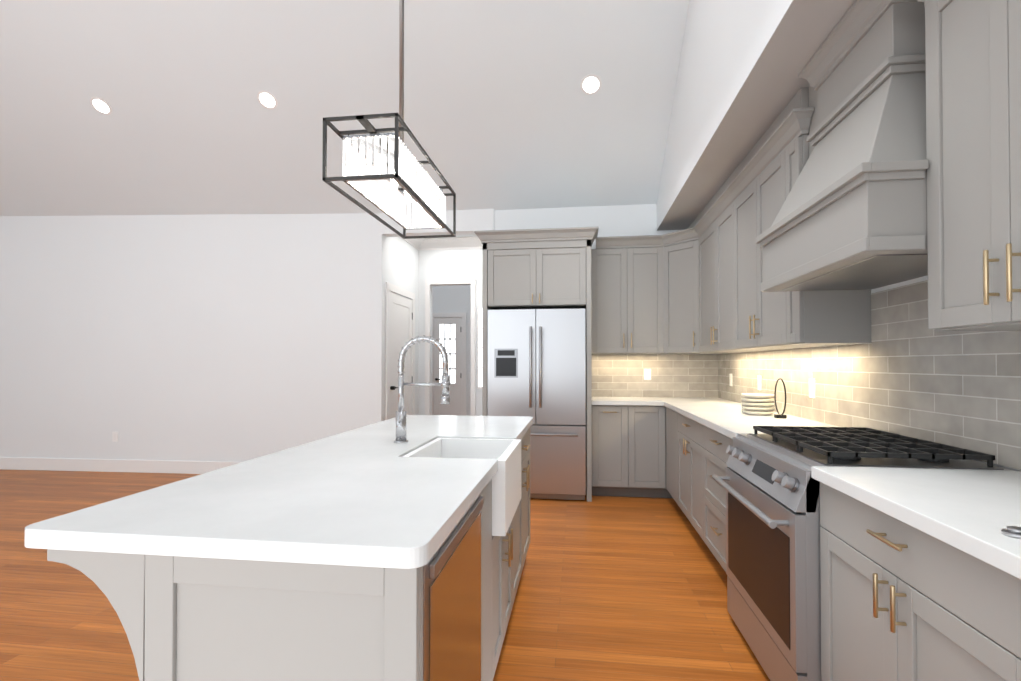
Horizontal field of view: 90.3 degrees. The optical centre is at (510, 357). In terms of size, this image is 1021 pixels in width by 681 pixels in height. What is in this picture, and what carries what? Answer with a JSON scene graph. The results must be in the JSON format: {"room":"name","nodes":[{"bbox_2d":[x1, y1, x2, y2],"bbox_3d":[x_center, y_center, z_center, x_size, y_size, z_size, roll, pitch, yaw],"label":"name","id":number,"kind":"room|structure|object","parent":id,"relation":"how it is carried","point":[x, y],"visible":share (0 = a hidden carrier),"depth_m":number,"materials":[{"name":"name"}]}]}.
{"room":"kitchen","nodes":[
{"label":"kitchen","id":0,"kind":"room"},
{"bbox_2d":[0,213,386,461],"bbox_3d":[-5.125,-0.469,6.059,7.440,3.600,0.393,0,-1,8],"label":"wall","id":1,"kind":"structure","parent":0,"point":[233,337],"depth_m":5.85,"materials":[{"name":"paint"}]},
{"bbox_2d":[112,432,117,441],"bbox_3d":[-4.607,0.919,5.915,0.072,0.116,0.008,0,-1,8],"label":"electrical outlet","id":2,"kind":"object","parent":1,"relation":"in","point":[114,436],"visible":1,"depth_m":5.91,"materials":[{"name":"white plastic"}]},
{"bbox_2d":[0,457,240,473],"bbox_3d":[-5.127,1.257,5.960,7.456,0.145,0.269,0,-1,8],"label":"baseboard","id":3,"kind":"structure","parent":1,"relation":"attached to","point":[116,465],"depth_m":5.74,"materials":[{"name":"white wood"}]},
{"bbox_2d":[0,0,688,215],"bbox_3d":[-3.913,-3.047,3.812,10.440,2.986,4.550,0,-1,8],"label":"ceiling","id":4,"kind":"structure","parent":0,"point":[502,111],"depth_m":4.55,"materials":[{"name":"paint"}]},
{"bbox_2d":[90,97,111,114],"bbox_3d":[-3.846,-2.365,4.767,0.176,0.097,0.151,0,-1,8],"label":"recessed light","id":5,"kind":"object","parent":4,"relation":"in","point":[100,105],"visible":1,"depth_m":4.76,"materials":[{"name":"white plastic"}]},
{"bbox_2d":[257,90,277,108],"bbox_3d":[-2.204,-2.336,4.600,0.176,0.097,0.151,0,-1,8],"label":"recessed light","id":6,"kind":"object","parent":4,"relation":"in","point":[267,99],"visible":1,"depth_m":4.59,"materials":[{"name":"white plastic"}]},
{"bbox_2d":[322,0,455,238],"bbox_3d":[-0.402,-2.238,1.889,0.235,3.418,0.720,0,-1,8],"label":"pendant light","id":7,"kind":"object","parent":4,"relation":"hanging from","point":[365,177],"visible":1,"depth_m":1.73,"materials":[{"name":"white glass"}]},
{"bbox_2d":[580,74,601,94],"bbox_3d":[0.679,-2.302,4.277,0.176,0.097,0.151,0,-1,8],"label":"recessed light","id":8,"kind":"object","parent":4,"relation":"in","point":[591,84],"visible":1,"depth_m":4.27,"materials":[{"name":"white plastic"}]},
{"bbox_2d":[0,469,769,680],"bbox_3d":[-2.896,1.331,3.599,12.500,0.060,14.500,0,-1,8],"label":"floor","id":9,"kind":"structure","parent":0,"point":[615,588],"depth_m":2.70,"materials":[{"name":"brown wood"}]},
{"bbox_2d":[47,419,532,680],"bbox_3d":[-0.410,0.847,2.178,0.848,0.874,2.345,0,-1,8],"label":"kitchen island","id":10,"kind":"object","parent":9,"relation":"on","point":[181,619],"depth_m":1.04,"materials":[{"name":"grey wood"}]},
{"bbox_2d":[24,415,532,570],"bbox_3d":[-0.442,0.390,2.188,0.880,0.040,2.394,0,-1,8],"label":"island countertop","id":11,"kind":"structure","parent":10,"relation":"on","point":[352,498],"depth_m":1.21,"materials":[{"name":"white stone"}]},
{"bbox_2d":[394,335,449,442],"bbox_3d":[-0.389,0.136,2.207,0.254,0.470,0.093,0,-1,8],"label":"faucet","id":12,"kind":"object","parent":11,"relation":"on","point":[444,384],"visible":1,"depth_m":2.21,"materials":[{"name":"silver metal"}]},
{"bbox_2d":[403,438,520,535],"bbox_3d":[-0.182,0.513,2.124,0.400,0.271,0.530,0,-1,8],"label":"sink","id":13,"kind":"object","parent":11,"relation":"in","point":[506,487],"visible":0.31,"depth_m":2.15,"materials":[{"name":"white ceramic"}]},
{"bbox_2d":[487,308,585,499],"bbox_3d":[0.274,0.429,4.979,0.908,1.753,0.732,0,-1,8],"label":"fridge","id":14,"kind":"object","parent":9,"relation":"on","point":[536,364],"visible":0.81,"depth_m":4.67,"materials":[{"name":"silver metal"}]},
{"bbox_2d":[474,227,598,501],"bbox_3d":[0.280,0.068,5.025,1.145,2.500,0.761,0,-1,8],"label":"tall cabinet","id":15,"kind":"object","parent":9,"relation":"on","point":[547,268],"visible":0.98,"depth_m":4.73,"materials":[{"name":"grey wood"}]},
{"bbox_2d":[592,413,635,496],"bbox_3d":[0.995,0.881,5.020,0.397,0.874,0.568,0,-1,8],"label":"base cabinet","id":16,"kind":"object","parent":9,"relation":"on","point":[613,462],"depth_m":4.75,"materials":[{"name":"grey wood"}]},
{"bbox_2d":[636,441,655,497],"bbox_3d":[1.269,0.881,4.983,0.394,0.874,0.568,0,-1,8],"label":"base cabinet","id":17,"kind":"object","parent":9,"relation":"on","point":[645,450],"depth_m":4.71,"materials":[{"name":"grey wood"}]},
{"bbox_2d":[656,441,675,500],"bbox_3d":[1.669,0.873,4.346,0.682,0.874,0.630,0,-1,8],"label":"base cabinet","id":18,"kind":"object","parent":9,"relation":"on","point":[675,448],"depth_m":4.68,"materials":[{"name":"grey wood"}]},
{"bbox_2d":[676,441,699,534],"bbox_3d":[1.611,0.865,3.668,0.619,0.874,0.850,0,-1,8],"label":"base cabinet","id":19,"kind":"object","parent":9,"relation":"on","point":[687,487],"depth_m":3.72,"materials":[{"name":"grey wood"}]},
{"bbox_2d":[696,441,732,571],"bbox_3d":[1.508,0.856,2.891,0.619,0.874,0.835,0,-1,8],"label":"base cabinet","id":20,"kind":"object","parent":9,"relation":"on","point":[712,457],"depth_m":3.06,"materials":[{"name":"grey wood"}]},
{"bbox_2d":[592,397,837,440],"bbox_3d":[1.298,0.411,3.887,1.296,0.040,2.744,0,-1,8],"label":"countertop","id":21,"kind":"structure","parent":20,"relation":"on","point":[618,418],"depth_m":4.44,"materials":[{"name":"white stone"}]},
{"bbox_2d":[741,393,773,414],"bbox_3d":[1.684,0.316,3.458,0.204,0.138,0.204,0,-1,8],"label":"plate stack","id":22,"kind":"object","parent":21,"relation":"on","point":[757,404],"visible":1,"depth_m":3.39,"materials":[{"name":"white ceramic"}]},
{"bbox_2d":[774,378,786,417],"bbox_3d":[1.713,0.255,3.223,0.060,0.254,0.239,0,-1,8],"label":"stand","id":23,"kind":"object","parent":21,"relation":"on","point":[779,415],"visible":1,"depth_m":3.20,"materials":[{"name":"black metal"}]},
{"bbox_2d":[712,426,1015,680],"bbox_3d":[1.319,0.795,2.081,0.753,0.936,0.815,0,-1,8],"label":"range","id":24,"kind":"object","parent":9,"relation":"on","point":[771,486],"visible":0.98,"depth_m":1.89,"materials":[{"name":"silver metal"}]},
{"bbox_2d":[820,482,998,680],"bbox_3d":[1.286,0.836,1.220,0.618,0.874,0.890,0,-1,8],"label":"base cabinet","id":25,"kind":"object","parent":9,"relation":"on","point":[920,569],"depth_m":1.28,"materials":[{"name":"grey wood"}]},
{"bbox_2d":[811,466,1020,581],"bbox_3d":[1.215,0.373,0.786,0.643,0.040,1.781,0,-1,8],"label":"countertop","id":26,"kind":"structure","parent":25,"relation":"on","point":[967,511],"depth_m":1.28,"materials":[{"name":"white stone"}]},
{"bbox_2d":[1001,526,1020,538],"bbox_3d":[1.012,0.348,1.015,0.044,0.016,0.044,0,-1,8],"label":"button","id":27,"kind":"object","parent":26,"relation":"on","point":[1012,531],"visible":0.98,"depth_m":1.01,"materials":[{"name":"silver metal"}]},
{"bbox_2d":[999,574,1020,680],"bbox_3d":[1.177,0.826,0.396,0.618,0.874,1.010,0,-1,8],"label":"base cabinet","id":28,"kind":"object","parent":9,"relation":"on","point":[1009,590],"depth_m":0.95,"materials":[{"name":"grey wood"}]},
{"bbox_2d":[386,237,417,414],"bbox_3d":[-1.394,-0.166,6.349,0.120,3.000,1.170,0,-1,8],"label":"wall","id":29,"kind":"structure","parent":0,"point":[410,268],"depth_m":6.41,"materials":[{"name":"paint"}]},
{"bbox_2d":[385,282,414,419],"bbox_3d":[-1.319,0.240,6.208,0.060,2.185,0.990,0,-1,8],"label":"hall door","id":30,"kind":"structure","parent":29,"relation":"in","point":[399,317],"depth_m":6.10,"materials":[{"name":"white wood"}]},
{"bbox_2d":[400,237,424,250],"bbox_3d":[-1.283,-0.141,6.344,0.120,2.950,1.190,0,-1,8],"label":"trim","id":31,"kind":"structure","parent":29,"relation":"attached to","point":[419,243],"depth_m":6.77,"materials":[{"name":"white paint"}]},
{"bbox_2d":[382,209,493,236],"bbox_3d":[-0.796,-1.675,5.627,1.260,0.600,0.140,0,-1,8],"label":"soffit","id":32,"kind":"structure","parent":0,"point":[467,221],"depth_m":5.53,"materials":[{"name":"paint"}]},
{"bbox_2d":[418,249,481,415],"bbox_3d":[-0.683,-0.159,6.915,1.380,3.000,0.120,0,-1,8],"label":"wall","id":33,"kind":"structure","parent":0,"point":[455,263],"depth_m":6.91,"materials":[{"name":"paint"}]},
{"bbox_2d":[425,236,482,415],"bbox_3d":[-0.643,-0.136,6.799,1.030,2.950,0.120,0,-1,8],"label":"trim","id":34,"kind":"structure","parent":33,"relation":"attached to","point":[452,243],"depth_m":6.84,"materials":[{"name":"white"}]},
{"bbox_2d":[477,306,481,388],"bbox_3d":[-0.357,-0.136,6.802,0.185,1.110,0.014,0,-1,8],"label":"window","id":35,"kind":"structure","parent":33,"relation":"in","point":[479,347],"depth_m":6.81,"materials":[{"name":"white"}]},
{"bbox_2d":[432,285,470,415],"bbox_3d":[-0.645,-0.332,9.182,5.500,3.400,0.120,0,-1,8],"label":"wall","id":36,"kind":"structure","parent":0,"point":[452,299],"depth_m":9.15,"materials":[{"name":"paint"}]},
{"bbox_2d":[432,312,465,415],"bbox_3d":[-1.143,0.275,9.148,0.690,2.185,0.060,0,-1,8],"label":"door","id":37,"kind":"structure","parent":36,"relation":"in","point":[449,334],"depth_m":9.16,"materials":[{"name":"white"}]},
{"bbox_2d":[456,234,476,236],"bbox_3d":[-0.760,-1.666,6.348,1.380,0.100,1.300,0,-1,8],"label":"ceiling","id":38,"kind":"structure","parent":0,"point":[468,235],"depth_m":6.69,"materials":[{"name":"paint"}]},
{"bbox_2d":[494,204,697,397],"bbox_3d":[0.921,-0.327,5.393,2.440,3.300,0.120,0,-1,8],"label":"wall","id":39,"kind":"structure","parent":0,"point":[626,220],"depth_m":5.35,"materials":[{"name":"paint"}]},
{"bbox_2d":[591,235,658,353],"bbox_3d":[1.184,-0.611,5.114,0.751,1.140,0.367,0,-1,8],"label":"upper cabinet","id":40,"kind":"object","parent":39,"relation":"attached to","point":[624,305],"depth_m":4.98,"materials":[{"name":"grey wood"}]},
{"bbox_2d":[591,354,717,397],"bbox_3d":[1.474,0.184,5.249,1.290,0.443,0.008,0,-1,8],"label":"tile","id":41,"kind":"structure","parent":39,"relation":"attached to","point":[672,375],"depth_m":5.24,"materials":[{"name":"grey tile"}]},
{"bbox_2d":[644,369,650,379],"bbox_3d":[1.417,0.171,5.248,0.072,0.116,0.008,0,-1,8],"label":"electrical outlet","id":42,"kind":"object","parent":41,"relation":"attached to","point":[647,374],"visible":1,"depth_m":5.25,"materials":[{"name":"white plastic"}]},
{"bbox_2d":[657,0,854,230],"bbox_3d":[1.198,-3.056,0.562,0.610,3.360,9.450,0,-1,8],"label":"soffit","id":43,"kind":"structure","parent":0,"point":[739,82],"depth_m":2.95,"materials":[{"name":"paint"}]},
{"bbox_2d":[724,275,1020,470],"bbox_3d":[1.568,-1.736,0.557,0.120,6.000,9.570,0,-1,8],"label":"wall","id":44,"kind":"structure","parent":0,"point":[912,281],"depth_m":2.24,"materials":[{"name":"paint"}]},
{"bbox_2d":[655,223,694,353],"bbox_3d":[1.755,-0.613,4.895,0.651,1.140,0.651,0,-1,8],"label":"upper cabinet","id":45,"kind":"object","parent":44,"relation":"attached to","point":[694,287],"depth_m":4.82,"materials":[{"name":"grey wood"}]},
{"bbox_2d":[695,203,714,353],"bbox_3d":[1.821,-0.620,4.316,0.367,1.140,0.693,0,-1,8],"label":"upper cabinet","id":46,"kind":"object","parent":44,"relation":"attached to","point":[705,225],"depth_m":4.42,"materials":[{"name":"grey wood"}]},
{"bbox_2d":[715,195,751,353],"bbox_3d":[1.771,-0.627,3.796,0.329,1.140,0.589,0,-1,8],"label":"upper cabinet","id":47,"kind":"object","parent":44,"relation":"attached to","point":[721,207],"depth_m":3.93,"materials":[{"name":"grey wood"}]},
{"bbox_2d":[727,139,807,350],"bbox_3d":[1.682,-0.635,3.121,0.329,1.140,1.010,0,-1,8],"label":"upper cabinet","id":48,"kind":"object","parent":44,"relation":"attached to","point":[752,314],"depth_m":3.25,"materials":[{"name":"grey wood"}]},
{"bbox_2d":[775,111,870,346],"bbox_3d":[1.615,-0.641,2.617,0.329,1.140,0.227,0,-1,8],"label":"upper cabinet","id":49,"kind":"object","parent":44,"relation":"attached to","point":[820,318],"depth_m":2.52,"materials":[{"name":"grey wood"}]},
{"bbox_2d":[755,0,928,291],"bbox_3d":[1.440,-0.844,2.062,0.528,1.022,0.976,0,-1,8],"label":"range hood","id":50,"kind":"object","parent":44,"relation":"attached to","point":[852,214],"visible":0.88,"depth_m":1.85,"materials":[{"name":"grey wood"}]},
{"bbox_2d":[718,280,1020,469],"bbox_3d":[1.740,0.028,2.315,0.008,0.685,5.742,0,-1,8],"label":"tile","id":51,"kind":"structure","parent":44,"relation":"attached to","point":[906,371],"depth_m":2.20,"materials":[{"name":"grey tile"}]},
{"bbox_2d":[729,374,731,385],"bbox_3d":[2.051,0.205,4.722,0.008,0.116,0.072,0,-1,8],"label":"electrical outlet","id":52,"kind":"object","parent":51,"relation":"attached to","point":[730,377],"visible":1,"depth_m":4.72,"materials":[{"name":"white plastic"}]},
{"bbox_2d":[758,375,761,389],"bbox_3d":[1.952,0.196,3.979,0.008,0.116,0.072,0,-1,8],"label":"electrical outlet","id":53,"kind":"object","parent":51,"relation":"attached to","point":[759,382],"visible":1,"depth_m":3.97,"materials":[{"name":"white plastic"}]},
{"bbox_2d":[809,379,814,397],"bbox_3d":[1.834,0.185,3.087,0.008,0.116,0.072,0,-1,8],"label":"electrical outlet","id":54,"kind":"object","parent":51,"relation":"attached to","point":[811,388],"visible":1,"depth_m":3.08,"materials":[{"name":"white plastic"}]},
{"bbox_2d":[917,0,1020,330],"bbox_3d":[1.435,-0.657,1.257,0.329,1.140,0.667,0,-1,8],"label":"upper cabinet","id":55,"kind":"object","parent":44,"relation":"attached to","point":[973,97],"visible":1,"depth_m":1.40,"materials":[{"name":"grey wood"}]}
]}

